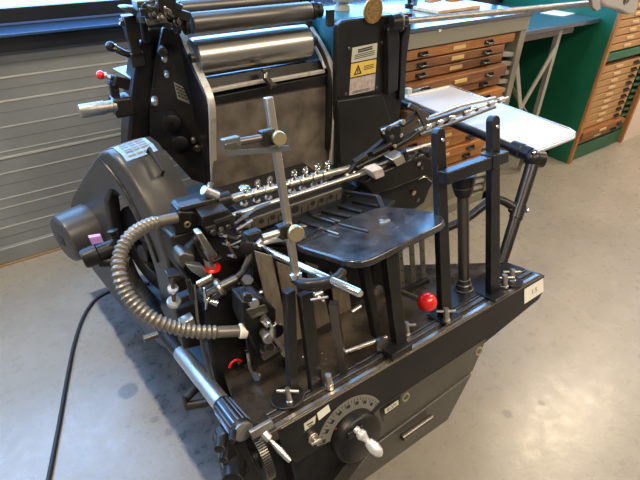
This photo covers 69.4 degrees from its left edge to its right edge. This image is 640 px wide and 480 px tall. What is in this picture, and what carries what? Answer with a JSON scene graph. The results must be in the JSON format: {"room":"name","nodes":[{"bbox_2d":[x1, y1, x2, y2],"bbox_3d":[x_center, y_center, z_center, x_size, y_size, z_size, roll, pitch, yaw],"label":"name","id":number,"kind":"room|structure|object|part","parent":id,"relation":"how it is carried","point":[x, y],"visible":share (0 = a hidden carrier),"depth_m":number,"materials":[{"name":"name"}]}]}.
{"room":"print shop","nodes":[
{"label":"print shop","id":0,"kind":"room"},
{"bbox_2d":[0,0,500,246],"bbox_3d":[-0.448,-0.981,3.380,11.000,1.165,0.255,-21,40,-27],"label":"wall","id":1,"kind":"structure","parent":0,"point":[47,149],"depth_m":2.60,"materials":[{"name":"grey"}]},
{"bbox_2d":[0,233,59,264],"bbox_3d":[-0.373,-0.487,3.584,11.000,0.098,0.035,-21,40,-27],"label":"baseboard","id":2,"kind":"structure","parent":1,"relation":"attached to","point":[23,249],"depth_m":2.79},
{"bbox_2d":[0,247,61,267],"bbox_3d":[-0.370,-0.439,3.612,11.000,0.011,0.045,-21,40,-27],"label":"trim","id":3,"kind":"structure","parent":1,"relation":"attached to","point":[59,248],"depth_m":2.81,"materials":[{"name":"brown wood"}]},
{"bbox_2d":[0,26,161,52],"bbox_3d":[-0.432,-1.476,3.010,11.000,0.070,0.300,-21,40,-27],"label":"trim","id":4,"kind":"structure","parent":1,"relation":"attached to","point":[28,42],"depth_m":2.36,"materials":[{"name":"black"}]},
{"bbox_2d":[0,135,639,479],"bbox_3d":[1.512,1.213,1.369,11.000,0.100,7.000,-21,40,-27],"label":"floor","id":5,"kind":"structure","parent":0,"point":[554,394],"depth_m":2.13,"materials":[{"name":"concrete"}]},
{"bbox_2d":[46,281,149,479],"bbox_3d":[-1.109,0.574,2.150,0.266,0.020,1.174,1,35,0],"label":"power cable","id":6,"kind":"object","parent":5,"relation":"on","point":[62,404],"visible":0.76,"depth_m":2.02,"materials":[{"name":"black rubber"}]},
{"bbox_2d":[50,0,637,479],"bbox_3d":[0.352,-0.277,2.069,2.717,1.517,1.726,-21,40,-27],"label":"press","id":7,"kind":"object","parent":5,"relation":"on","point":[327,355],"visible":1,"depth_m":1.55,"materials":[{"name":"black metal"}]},
{"bbox_3d":[-0.739,0.043,1.561,0.126,0.075,0.068,-21,40,-27],"label":"valve knob","id":8,"kind":"part","parent":7,"relation":"part of","materials":[{"name":"black plastic"}]},
{"bbox_3d":[-0.781,-0.587,1.643,0.030,0.030,0.030,-21,40,-27],"label":"ball knob","id":9,"kind":"part","parent":7,"relation":"part of","materials":[{"name":"red plastic"}]},
{"bbox_3d":[-0.742,-0.685,1.636,0.034,0.034,0.034,-21,40,-27],"label":"ball knob","id":10,"kind":"part","parent":7,"relation":"part of","materials":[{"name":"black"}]},
{"bbox_3d":[-0.700,0.001,1.552,0.056,0.081,0.034,-21,40,-27],"label":"valve stem","id":11,"kind":"part","parent":7,"relation":"part of","materials":[{"name":"black metal"}]},
{"bbox_3d":[-0.666,-0.773,1.636,0.091,0.034,0.019,-21,40,-27],"label":"curved handle","id":12,"kind":"part","parent":7,"relation":"part of","materials":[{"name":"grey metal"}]},
{"bbox_3d":[-0.796,-0.670,1.851,0.064,0.006,0.215,-12,37,-17],"label":"bracket plate","id":13,"kind":"part","parent":7,"relation":"part of","materials":[{"name":"silver metal"}]},
{"bbox_2d":[108,92,135,117],"bbox_3d":[-0.738,-0.503,1.723,0.070,0.070,0.080,-21,40,-27],"label":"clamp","id":14,"kind":"object","parent":7,"relation":"attached to","point":[121,104],"depth_m":1.69,"materials":[{"name":"black metal"}]},
{"bbox_3d":[-0.705,-0.689,1.682,0.028,0.067,0.122,26,42,32],"label":"hand lever","id":15,"kind":"part","parent":7,"relation":"part of","materials":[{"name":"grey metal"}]},
{"bbox_3d":[-0.643,-0.795,1.603,0.096,0.040,0.050,-21,40,-27],"label":"lever","id":16,"kind":"part","parent":7,"relation":"part of","materials":[{"name":"silver metal"}]},
{"bbox_3d":[-0.670,-0.721,1.676,0.062,0.175,0.058,-21,40,-27],"label":"control post","id":17,"kind":"part","parent":7,"relation":"part of","materials":[{"name":"black metal"}]},
{"bbox_3d":[-0.552,-0.743,1.479,0.032,0.032,0.030,-5,35,-7],"label":"fountain lever","id":18,"kind":"part","parent":7,"relation":"part of","materials":[{"name":"black metal"}]},
{"bbox_3d":[-0.549,-0.738,1.485,0.058,0.027,0.030,-14,38,-20],"label":"fountain lever","id":19,"kind":"part","parent":7,"relation":"part of","materials":[{"name":"black metal"}]},
{"bbox_3d":[-0.545,-0.260,1.530,0.086,0.091,0.011,27,43,32],"label":"guard handle","id":20,"kind":"part","parent":7,"relation":"part of","materials":[{"name":"black metal"}]},
{"bbox_3d":[-0.536,-0.718,1.510,0.065,0.024,0.030,-15,38,-21],"label":"fountain lever","id":21,"kind":"part","parent":7,"relation":"part of","materials":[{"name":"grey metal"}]},
{"bbox_3d":[-0.699,0.237,1.854,0.059,0.237,0.887,-20,40,-27],"label":"lever arm","id":22,"kind":"part","parent":7,"relation":"part of","materials":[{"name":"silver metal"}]},
{"bbox_3d":[-0.512,-0.755,1.503,0.049,0.038,0.030,-12,37,-17],"label":"fountain lever","id":23,"kind":"part","parent":7,"relation":"part of","materials":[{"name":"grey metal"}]},
{"bbox_3d":[-0.507,-0.716,1.535,0.036,0.034,0.030,-6,36,-10],"label":"fountain lever","id":24,"kind":"part","parent":7,"relation":"part of","materials":[{"name":"black metal"}]},
{"bbox_3d":[-0.477,-0.773,1.520,0.048,0.035,0.030,-12,37,-17],"label":"fountain lever","id":25,"kind":"part","parent":7,"relation":"part of","materials":[{"name":"black metal"}]},
{"bbox_2d":[175,85,187,99],"bbox_3d":[-0.521,-0.555,1.739,0.039,0.065,0.002,-21,40,-27],"label":"label","id":26,"kind":"object","parent":7,"relation":"attached to","point":[181,95],"depth_m":1.74,"materials":[{"name":"silver metal"}]},
{"bbox_3d":[-0.521,-0.555,1.744,0.047,0.091,0.004,-21,40,-27],"label":"name plate","id":27,"kind":"part","parent":7,"relation":"part of","materials":[{"name":"grey metal"}]},
{"bbox_3d":[-0.464,-0.754,1.544,0.064,0.045,0.030,-14,37,-20],"label":"fountain lever","id":28,"kind":"part","parent":7,"relation":"part of","materials":[{"name":"black metal"}]},
{"bbox_3d":[-0.344,0.133,1.228,0.013,0.059,0.033,-16,38,-22],"label":"pull rod","id":29,"kind":"part","parent":7,"relation":"part of","materials":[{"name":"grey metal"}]},
{"bbox_3d":[-0.353,0.081,1.324,0.066,0.076,0.030,-21,40,-27],"label":"arm plate","id":30,"kind":"part","parent":7,"relation":"part of","materials":[{"name":"silver metal"}]},
{"bbox_3d":[-0.462,-0.483,1.824,0.025,0.623,0.236,-21,40,-27],"label":"runner rail","id":31,"kind":"part","parent":7,"relation":"part of","materials":[{"name":"silver metal"}]},
{"bbox_3d":[-0.323,0.255,1.259,0.017,0.248,0.132,-11,36,-15],"label":"pull rod","id":32,"kind":"part","parent":7,"relation":"part of","materials":[{"name":"grey metal"}]},
{"bbox_3d":[-0.319,0.011,1.288,0.051,0.103,0.030,-21,40,-27],"label":"swing arm","id":33,"kind":"part","parent":7,"relation":"part of","materials":[{"name":"silver metal"}]},
{"bbox_3d":[-0.318,-0.136,1.340,0.056,0.054,0.030,-21,40,-27],"label":"tommy knob","id":34,"kind":"part","parent":7,"relation":"part of","materials":[{"name":"silver metal"}]},
{"bbox_2d":[203,263,220,273],"bbox_3d":[-0.314,0.080,1.341,0.050,0.009,0.050,-21,40,-27],"label":"knob","id":35,"kind":"object","parent":7,"relation":"in","point":[213,268],"depth_m":1.33,"materials":[{"name":"red plastic"}]},
{"bbox_3d":[-0.185,-0.203,0.955,0.038,0.023,0.023,-21,40,-27],"label":"arm","id":36,"kind":"part","parent":7,"relation":"part of","materials":[{"name":"silver metal"}]},
{"bbox_3d":[-0.188,-0.197,0.955,0.027,0.016,0.026,-21,40,-27],"label":"arm","id":37,"kind":"part","parent":7,"relation":"part of","materials":[{"name":"grey metal"}]},
{"bbox_3d":[-0.228,0.548,1.181,0.060,0.183,0.080,-21,40,-27],"label":"cam lever","id":38,"kind":"part","parent":7,"relation":"part of","materials":[{"name":"black metal"}]},
{"bbox_3d":[-0.185,0.134,1.135,0.028,0.034,0.048,-21,40,-27],"label":"valve knob","id":39,"kind":"part","parent":7,"relation":"part of","materials":[{"name":"black metal"}]},
{"bbox_3d":[-0.201,0.370,1.343,0.020,0.094,0.040,-21,40,-27],"label":"pull rod","id":40,"kind":"part","parent":7,"relation":"part of","materials":[{"name":"silver metal"}]},
{"bbox_3d":[-0.142,-0.214,0.981,0.071,0.019,0.016,-21,40,-27],"label":"arm rod","id":41,"kind":"part","parent":7,"relation":"part of","materials":[{"name":"grey metal"}]},
{"bbox_3d":[-0.152,-0.012,1.044,0.036,0.025,0.032,-21,40,-27],"label":"arm","id":42,"kind":"part","parent":7,"relation":"part of"},
{"bbox_3d":[-0.172,0.152,1.159,0.026,0.032,0.048,-21,40,-27],"label":"valve knob","id":43,"kind":"part","parent":7,"relation":"part of","materials":[{"name":"silver metal"}]},
{"bbox_3d":[-0.148,0.220,1.256,0.041,0.047,0.025,-10,36,-14],"label":"valve stem","id":44,"kind":"part","parent":7,"relation":"part of","materials":[{"name":"silver metal"}]},
{"bbox_3d":[-0.148,0.259,1.254,0.031,0.036,0.049,-21,40,-27],"label":"valve knob","id":45,"kind":"part","parent":7,"relation":"part of","materials":[{"name":"metal"}]},
{"bbox_3d":[-0.147,0.285,1.273,0.030,0.035,0.049,-21,40,-27],"label":"valve knob","id":46,"kind":"part","parent":7,"relation":"part of","materials":[{"name":"grey metal"}]},
{"bbox_3d":[-0.107,-0.013,1.071,0.061,0.020,0.018,-21,40,-27],"label":"arm rod","id":47,"kind":"part","parent":7,"relation":"part of","materials":[{"name":"silver metal"}]},
{"bbox_3d":[-0.127,0.238,1.256,0.044,0.048,0.052,-21,40,-27],"label":"valve knob","id":48,"kind":"part","parent":7,"relation":"part of","materials":[{"name":"black plastic"}]},
{"bbox_3d":[-0.110,0.514,1.153,0.091,0.061,0.023,22,40,28],"label":"lever","id":49,"kind":"part","parent":7,"relation":"part of","materials":[{"name":"silver metal"}]},
{"bbox_3d":[-0.116,0.285,1.280,0.044,0.048,0.011,14,37,19],"label":"valve stem","id":50,"kind":"part","parent":7,"relation":"part of","materials":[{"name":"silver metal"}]},
{"bbox_3d":[-0.089,-0.220,0.992,0.032,0.033,0.031,-11,37,-16],"label":"rod knob","id":51,"kind":"part","parent":7,"relation":"part of","materials":[{"name":"gold metal"}]},
{"bbox_3d":[-0.109,0.317,1.327,0.017,0.025,0.046,-17,39,-23],"label":"valve knob","id":52,"kind":"part","parent":7,"relation":"part of","materials":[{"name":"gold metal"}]},
{"bbox_3d":[-0.085,-0.107,1.058,0.018,0.418,0.119,-19,39,-25],"label":"square rod","id":53,"kind":"part","parent":7,"relation":"part of","materials":[{"name":"silver metal"}]},
{"bbox_3d":[-0.077,0.280,1.225,0.034,0.315,0.121,-2,35,-3],"label":"pile post","id":54,"kind":"part","parent":7,"relation":"part of","materials":[{"name":"black metal"}]},
{"bbox_3d":[-0.080,-0.104,1.551,0.373,0.050,0.008,-21,40,-27],"label":"perforated plate","id":55,"kind":"part","parent":7,"relation":"part of","materials":[{"name":"grey metal"}]},
{"bbox_3d":[-0.058,-0.018,1.080,0.041,0.042,0.032,-11,37,-16],"label":"rod knob","id":56,"kind":"part","parent":7,"relation":"part of","materials":[{"name":"gold metal"}]},
{"bbox_3d":[-0.026,0.276,1.238,0.039,0.301,0.103,-14,37,-19],"label":"pile post","id":57,"kind":"part","parent":7,"relation":"part of","materials":[{"name":"black metal"}]},
{"bbox_3d":[-0.021,-0.173,1.574,0.636,0.022,0.018,-21,40,-27],"label":"lay rod","id":58,"kind":"part","parent":7,"relation":"part of","materials":[{"name":"silver metal"}]},
{"bbox_3d":[-0.044,0.071,1.192,0.021,0.122,0.423,-26,43,-32],"label":"bright rod","id":59,"kind":"part","parent":7,"relation":"part of","materials":[{"name":"silver metal"}]},
{"bbox_3d":[-0.005,0.098,1.121,0.138,0.053,0.054,3,35,3],"label":"clamp arm","id":60,"kind":"part","parent":7,"relation":"part of","materials":[{"name":"black metal"}]},
{"bbox_3d":[-0.020,-0.813,1.966,0.008,0.135,0.159,-21,40,-27],"label":"rail","id":61,"kind":"part","parent":7,"relation":"part of","materials":[{"name":"silver metal"}]},
{"bbox_3d":[0.013,-0.639,2.100,0.016,0.580,0.203,-21,40,-27],"label":"runner rail","id":62,"kind":"part","parent":7,"relation":"part of","materials":[{"name":"silver metal"}]},
{"bbox_3d":[0.022,-0.071,1.551,0.500,0.063,0.212,-21,40,-27],"label":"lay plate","id":63,"kind":"part","parent":7,"relation":"part of","materials":[{"name":"black metal"}]},
{"bbox_3d":[0.053,0.278,1.297,0.040,0.237,0.092,-21,40,-27],"label":"square post","id":64,"kind":"part","parent":7,"relation":"part of","materials":[{"name":"grey metal"}]},
{"bbox_3d":[0.119,-0.259,1.688,0.074,0.079,0.014,-21,40,-27],"label":"arm lever","id":65,"kind":"part","parent":7,"relation":"part of","materials":[{"name":"black metal"}]},
{"bbox_3d":[0.097,0.531,1.278,0.050,0.023,0.014,-21,40,-27],"label":"crank arm","id":66,"kind":"part","parent":7,"relation":"part of","materials":[{"name":"silver metal"}]},
{"bbox_3d":[0.153,-0.262,1.715,0.151,0.028,0.016,-21,40,-27],"label":"link rod","id":67,"kind":"part","parent":7,"relation":"part of","materials":[{"name":"silver metal"}]},
{"bbox_3d":[0.136,0.309,1.367,0.132,0.045,0.013,-8,36,-11],"label":"tie rod","id":68,"kind":"part","parent":7,"relation":"part of","materials":[{"name":"silver metal"}]},
{"bbox_3d":[0.131,0.548,1.257,0.095,0.054,0.035,28,43,33],"label":"crank handle","id":69,"kind":"part","parent":7,"relation":"part of","materials":[{"name":"silver metal"}]},
{"bbox_3d":[0.147,0.152,1.418,0.136,0.335,0.030,30,45,35],"label":"leg","id":70,"kind":"part","parent":7,"relation":"part of","materials":[{"name":"black metal"}]},
{"bbox_3d":[0.225,-0.644,2.118,0.405,0.698,0.030,-21,40,-27],"label":"panel","id":71,"kind":"part","parent":7,"relation":"part of","materials":[{"name":"black metal"}]},
{"bbox_3d":[0.193,-0.299,1.722,0.161,0.054,0.029,-21,40,-27],"label":"link rod","id":72,"kind":"part","parent":7,"relation":"part of","materials":[{"name":"black metal"}]},
{"bbox_3d":[0.189,-0.331,1.726,0.149,0.081,0.018,-21,40,-27],"label":"arm lever","id":73,"kind":"part","parent":7,"relation":"part of","materials":[{"name":"black metal"}]},
{"bbox_3d":[0.228,-0.339,1.722,0.090,0.041,0.022,-21,40,-27],"label":"link rod","id":74,"kind":"part","parent":7,"relation":"part of","materials":[{"name":"black metal"}]},
{"bbox_3d":[0.209,0.268,1.611,1.173,0.143,0.451,-21,40,-27],"label":"plate","id":75,"kind":"part","parent":7,"relation":"part of","materials":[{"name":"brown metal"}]},
{"bbox_3d":[0.248,-0.286,1.691,0.101,0.029,0.018,-13,37,-18],"label":"link rod","id":76,"kind":"part","parent":7,"relation":"part of","materials":[{"name":"grey metal"}]},
{"bbox_3d":[0.216,0.170,1.353,0.040,0.335,0.131,-21,40,-27],"label":"leg","id":77,"kind":"part","parent":7,"relation":"part of","materials":[{"name":"black metal"}]},
{"bbox_3d":[0.322,0.291,1.469,1.105,0.012,0.028,-21,40,-27],"label":"guide rail","id":78,"kind":"part","parent":7,"relation":"part of","materials":[{"name":"grey metal"}]},
{"bbox_3d":[0.264,0.613,1.489,0.613,0.139,0.074,-21,40,-27],"label":"chute door","id":79,"kind":"part","parent":7,"relation":"part of","materials":[{"name":"black metal"}]},
{"bbox_3d":[0.327,-0.386,1.772,0.136,0.062,0.024,-21,40,-27],"label":"curved arm","id":80,"kind":"part","parent":7,"relation":"part of","materials":[{"name":"black metal"}]},
{"bbox_3d":[0.298,0.184,1.522,0.018,0.103,0.178,-13,37,-18],"label":"hand lever","id":81,"kind":"part","parent":7,"relation":"part of","materials":[{"name":"silver metal"}]},
{"bbox_3d":[0.347,-0.465,1.742,0.033,0.059,0.117,28,43,34],"label":"curved arm","id":82,"kind":"part","parent":7,"relation":"part of","materials":[{"name":"black metal"}]},
{"bbox_3d":[0.362,0.305,1.437,1.112,0.004,0.004,-21,40,-27],"label":"edge trim","id":83,"kind":"part","parent":7,"relation":"part of","materials":[{"name":"grey metal"}]},
{"bbox_3d":[0.403,-0.337,1.770,0.060,0.049,0.039,25,42,31],"label":"latch knob","id":84,"kind":"part","parent":7,"relation":"part of","materials":[{"name":"black metal"}]},
{"bbox_3d":[0.332,0.192,1.433,0.062,0.062,0.062,-21,40,-27],"label":"ball knob","id":85,"kind":"part","parent":7,"relation":"part of","materials":[{"name":"red plastic"}]},
{"bbox_3d":[0.373,-0.030,1.409,0.046,0.610,0.173,-21,40,-27],"label":"upright post","id":86,"kind":"part","parent":7,"relation":"part of","materials":[{"name":"black metal"}]},
{"bbox_2d":[451,175,475,198],"bbox_3d":[0.463,-0.181,1.508,0.080,0.084,0.081,-21,40,-27],"label":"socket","id":87,"kind":"object","parent":7,"relation":"attached to","point":[462,189],"depth_m":1.48,"materials":[{"name":"black metal"}]},
{"bbox_3d":[0.579,0.163,1.678,0.405,0.027,0.082,-21,40,-27],"label":"corner plate","id":88,"kind":"part","parent":7,"relation":"part of","materials":[{"name":"black metal"}]},
{"bbox_3d":[0.562,-0.092,1.496,0.051,0.605,0.173,-23,41,-30],"label":"upright post","id":89,"kind":"part","parent":7,"relation":"part of","materials":[{"name":"black metal"}]},
{"bbox_2d":[396,16,530,212],"bbox_3d":[0.628,-0.846,3.118,1.015,1.256,0.876,-21,40,-27],"label":"cabinet","id":90,"kind":"object","parent":5,"relation":"on","point":[482,59],"visible":0.37,"depth_m":2.69,"materials":[{"name":"brown wood"}]},
{"bbox_3d":[0.546,-0.883,2.485,0.071,0.024,0.027,-21,40,-27],"label":"drawer pull","id":91,"kind":"part","parent":90,"relation":"part of","materials":[{"name":"grey metal"}]},
{"bbox_3d":[0.547,-0.927,2.454,0.071,0.024,0.027,-21,40,-27],"label":"drawer pull","id":92,"kind":"part","parent":90,"relation":"part of","materials":[{"name":"grey metal"}]},
{"bbox_2d":[311,0,533,33],"bbox_3d":[0.547,-1.427,2.851,1.045,0.022,1.039,-21,40,-27],"label":"countertop","id":93,"kind":"structure","parent":90,"relation":"on","point":[392,6],"depth_m":2.69,"materials":[{"name":"blue"}]},
{"bbox_2d":[424,0,441,2],"bbox_3d":[0.708,-1.499,2.887,0.050,0.020,0.120,30,44,35],"label":"wood block","id":94,"kind":"object","parent":93,"relation":"on","point":[425,1],"visible":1,"depth_m":2.86,"materials":[{"name":"beige wood"}]},
{"bbox_2d":[413,1,480,13],"bbox_3d":[0.764,-1.397,2.774,0.380,0.018,0.200,-23,41,-30],"label":"wood board","id":95,"kind":"object","parent":93,"relation":"on","point":[445,7],"visible":0.99,"depth_m":2.73,"materials":[{"name":"brown wood"}]},
{"bbox_3d":[0.547,-0.973,2.422,0.071,0.024,0.027,-21,40,-27],"label":"drawer pull","id":96,"kind":"part","parent":90,"relation":"part of","materials":[{"name":"grey metal"}]},
{"bbox_3d":[0.742,-0.518,2.997,0.825,0.720,0.020,-21,40,-27],"label":"blank panel","id":97,"kind":"part","parent":90,"relation":"part of","materials":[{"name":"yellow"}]},
{"bbox_3d":[0.679,-0.729,2.966,0.805,0.060,0.350,-21,40,-27],"label":"drawer","id":98,"kind":"part","parent":90,"relation":"part of","materials":[{"name":"orange wood"}]},
{"bbox_3d":[0.708,-0.876,2.812,0.805,0.058,0.350,-21,40,-27],"label":"drawer","id":99,"kind":"part","parent":90,"relation":"part of","materials":[{"name":"orange wood"}]},
{"bbox_3d":[0.675,-1.065,2.741,0.805,0.048,0.350,-21,40,-27],"label":"drawer","id":100,"kind":"part","parent":90,"relation":"part of","materials":[{"name":"brown wood"}]},
{"bbox_3d":[0.686,-0.951,2.800,0.805,0.050,0.350,-21,40,-27],"label":"drawer","id":101,"kind":"part","parent":90,"relation":"part of","materials":[{"name":"brown wood"}]},
{"bbox_3d":[0.676,-1.109,2.710,0.805,0.045,0.350,-21,40,-27],"label":"drawer","id":102,"kind":"part","parent":90,"relation":"part of","materials":[{"name":"brown wood"}]},
{"bbox_3d":[0.703,-0.989,2.743,0.805,0.062,0.350,-21,40,-27],"label":"drawer","id":103,"kind":"part","parent":90,"relation":"part of","materials":[{"name":"brown wood"}]},
{"bbox_3d":[0.683,-0.618,3.034,0.805,0.060,0.350,-21,40,-27],"label":"drawer","id":104,"kind":"part","parent":90,"relation":"part of","materials":[{"name":"orange wood"}]},
{"bbox_3d":[0.673,-0.680,3.010,0.805,0.060,0.350,-21,40,-27],"label":"drawer","id":105,"kind":"part","parent":90,"relation":"part of","materials":[{"name":"orange wood"}]},
{"bbox_3d":[0.709,-1.167,2.697,0.885,0.050,0.350,-21,40,-27],"label":"drawer","id":106,"kind":"part","parent":90,"relation":"part of","materials":[{"name":"orange wood"}]},
{"bbox_3d":[0.677,-0.516,3.115,0.805,0.060,0.350,-21,40,-27],"label":"drawer","id":107,"kind":"part","parent":90,"relation":"part of","materials":[{"name":"brown wood"}]},
{"bbox_3d":[0.672,-0.574,3.084,0.805,0.060,0.350,-21,40,-27],"label":"drawer","id":108,"kind":"part","parent":90,"relation":"part of","materials":[{"name":"orange wood"}]},
{"bbox_3d":[0.978,-0.559,3.071,0.071,0.024,0.027,-21,40,-27],"label":"drawer pull","id":109,"kind":"part","parent":90,"relation":"part of","materials":[{"name":"grey metal"}]},
{"bbox_3d":[0.979,-0.665,2.996,0.071,0.024,0.027,-21,40,-27],"label":"drawer pull","id":110,"kind":"part","parent":90,"relation":"part of","materials":[{"name":"grey metal"}]},
{"bbox_3d":[0.990,-0.603,3.020,0.071,0.024,0.027,-21,40,-27],"label":"drawer pull","id":111,"kind":"part","parent":90,"relation":"part of","materials":[{"name":"grey metal"}]},
{"bbox_3d":[0.992,-0.936,2.786,0.071,0.024,0.027,-21,40,-27],"label":"drawer pull","id":112,"kind":"part","parent":90,"relation":"part of","materials":[{"name":"grey metal"}]},
{"bbox_3d":[0.981,-1.050,2.727,0.071,0.024,0.027,-21,40,-27],"label":"drawer pull","id":113,"kind":"part","parent":90,"relation":"part of","materials":[{"name":"grey metal"}]},
{"bbox_3d":[0.982,-1.094,2.696,0.071,0.024,0.027,-21,40,-27],"label":"drawer pull","id":114,"kind":"part","parent":90,"relation":"part of","materials":[{"name":"grey metal"}]},
{"bbox_3d":[0.982,-1.139,2.665,0.071,0.024,0.027,-21,40,-27],"label":"drawer pull","id":115,"kind":"part","parent":90,"relation":"part of","materials":[{"name":"grey metal"}]},
{"bbox_3d":[1.009,-0.974,2.730,0.071,0.024,0.027,-21,40,-27],"label":"drawer pull","id":116,"kind":"part","parent":90,"relation":"part of","materials":[{"name":"grey metal"}]},
{"bbox_3d":[1.125,-0.781,3.131,0.110,0.964,0.100,-21,40,-27],"label":"runner rail","id":117,"kind":"part","parent":90,"relation":"part of","materials":[{"name":"grey metal"}]},
{"bbox_2d":[487,2,600,170],"bbox_3d":[1.369,-1.214,3.766,1.015,1.125,0.924,-21,40,-27],"label":"work table","id":118,"kind":"object","parent":5,"relation":"on","point":[541,25],"visible":0.26,"depth_m":3.30,"materials":[{"name":"blue-green linoleum"},{"name":"grey painted metal"}]},
{"bbox_3d":[1.669,-1.032,3.535,0.036,1.094,0.036,-21,40,-27],"label":"leg","id":119,"kind":"part","parent":118,"relation":"part of","materials":[{"name":"grey metal"}]},
{"bbox_2d":[542,10,575,15],"bbox_3d":[1.838,-1.740,3.538,0.260,0.003,0.180,-25,42,-32],"label":"paper sheet","id":120,"kind":"object","parent":118,"relation":"on","point":[552,12],"visible":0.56,"depth_m":3.50,"materials":[{"name":"white paper"}]},
{"bbox_2d":[501,0,639,163],"bbox_3d":[2.215,-1.630,4.041,0.875,1.500,1.056,-21,40,-27],"label":"cabinet","id":121,"kind":"object","parent":5,"relation":"on","point":[593,88],"visible":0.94,"depth_m":3.77,"materials":[{"name":"green wood"}]},
{"bbox_3d":[2.338,-0.994,4.116,0.655,0.054,0.300,-21,40,-27],"label":"drawer","id":122,"kind":"part","parent":121,"relation":"part of","materials":[{"name":"brown wood"}]},
{"bbox_3d":[2.328,-1.102,4.060,0.655,0.054,0.300,-21,40,-27],"label":"drawer","id":123,"kind":"part","parent":121,"relation":"part of","materials":[{"name":"beige wood"}]},
{"bbox_3d":[2.356,-1.029,4.061,0.655,0.054,0.300,-21,40,-27],"label":"drawer","id":124,"kind":"part","parent":121,"relation":"part of","materials":[{"name":"brown wood"}]},
{"bbox_3d":[2.328,-1.149,4.027,0.655,0.050,0.300,-21,40,-27],"label":"drawer","id":125,"kind":"part","parent":121,"relation":"part of","materials":[{"name":"beige wood"}]},
{"bbox_3d":[2.329,-1.195,3.995,0.655,0.050,0.300,-21,40,-27],"label":"drawer","id":126,"kind":"part","parent":121,"relation":"part of","materials":[{"name":"beige wood"}]},
{"bbox_3d":[2.329,-1.241,3.963,0.655,0.050,0.300,-21,40,-27],"label":"drawer","id":127,"kind":"part","parent":121,"relation":"part of","materials":[{"name":"beige wood"}]},
{"bbox_3d":[2.329,-1.287,3.931,0.655,0.050,0.300,-21,40,-27],"label":"drawer","id":128,"kind":"part","parent":121,"relation":"part of","materials":[{"name":"beige wood"}]},
{"bbox_3d":[2.330,-1.333,3.899,0.655,0.050,0.300,-21,40,-27],"label":"drawer","id":129,"kind":"part","parent":121,"relation":"part of","materials":[{"name":"beige wood"}]},
{"bbox_3d":[2.330,-1.379,3.866,0.655,0.050,0.300,-21,40,-27],"label":"drawer","id":130,"kind":"part","parent":121,"relation":"part of","materials":[{"name":"beige wood"}]},
{"bbox_3d":[2.330,-1.425,3.834,0.655,0.050,0.300,-21,40,-27],"label":"drawer","id":131,"kind":"part","parent":121,"relation":"part of","materials":[{"name":"beige wood"}]},
{"bbox_3d":[2.331,-1.471,3.802,0.655,0.050,0.300,-21,40,-27],"label":"drawer","id":132,"kind":"part","parent":121,"relation":"part of","materials":[{"name":"beige wood"}]},
{"bbox_3d":[2.332,-1.600,3.712,0.655,0.050,0.300,-21,40,-27],"label":"drawer","id":133,"kind":"part","parent":121,"relation":"part of","materials":[{"name":"beige wood"}]},
{"bbox_3d":[2.332,-1.646,3.680,0.655,0.050,0.300,-21,40,-27],"label":"drawer","id":134,"kind":"part","parent":121,"relation":"part of","materials":[{"name":"beige wood"}]},
{"bbox_3d":[2.332,-1.692,3.647,0.655,0.050,0.300,-21,40,-27],"label":"drawer","id":135,"kind":"part","parent":121,"relation":"part of","materials":[{"name":"beige wood"}]},
{"bbox_3d":[2.717,-1.567,3.892,0.100,1.274,0.090,-21,40,-27],"label":"runner rail","id":136,"kind":"part","parent":121,"relation":"part of","materials":[{"name":"brown wood"}]},
{"bbox_3d":[2.332,-1.738,3.615,0.655,0.050,0.300,-21,40,-27],"label":"drawer","id":137,"kind":"part","parent":121,"relation":"part of","materials":[{"name":"beige wood"}]},
{"bbox_3d":[2.333,-1.784,3.583,0.655,0.050,0.300,-21,40,-27],"label":"drawer","id":138,"kind":"part","parent":121,"relation":"part of","materials":[{"name":"beige wood"}]},
{"bbox_2d":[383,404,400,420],"bbox_3d":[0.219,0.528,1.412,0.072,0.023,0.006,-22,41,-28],"label":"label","id":139,"kind":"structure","parent":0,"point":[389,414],"depth_m":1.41,"materials":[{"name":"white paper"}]},
{"bbox_2d":[622,99,639,141],"bbox_3d":[2.775,-2.747,3.811,0.540,3.600,1.094,-21,40,-27],"label":"wall","id":140,"kind":"structure","parent":0,"point":[633,130],"depth_m":4.32,"materials":[{"name":"beige paint"}]},
{"bbox_3d":[-0.435,-3.147,1.865,11.000,0.750,0.250,-21,40,-27],"label":"wall","id":141,"kind":"structure","parent":0,"visible":0},
{"bbox_2d":[0,0,314,37],"bbox_3d":[-0.060,-2.298,2.719,11.870,1.615,0.325,-21,40,-27],"label":"window","id":142,"kind":"structure","parent":141,"relation":"in","point":[17,17],"depth_m":2.35,"materials":[{"name":"blue"}]},
{"bbox_3d":[-0.402,-2.151,2.492,11.000,1.400,0.010,-21,40,-27],"label":"pane","id":143,"kind":"part","parent":142,"relation":"part of","materials":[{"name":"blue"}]},
{"bbox_3d":[-0.044,-2.305,2.686,11.870,1.565,0.120,-21,40,-27],"label":"frame","id":144,"kind":"part","parent":142,"relation":"part of","materials":[{"name":"black metal"}]}
]}

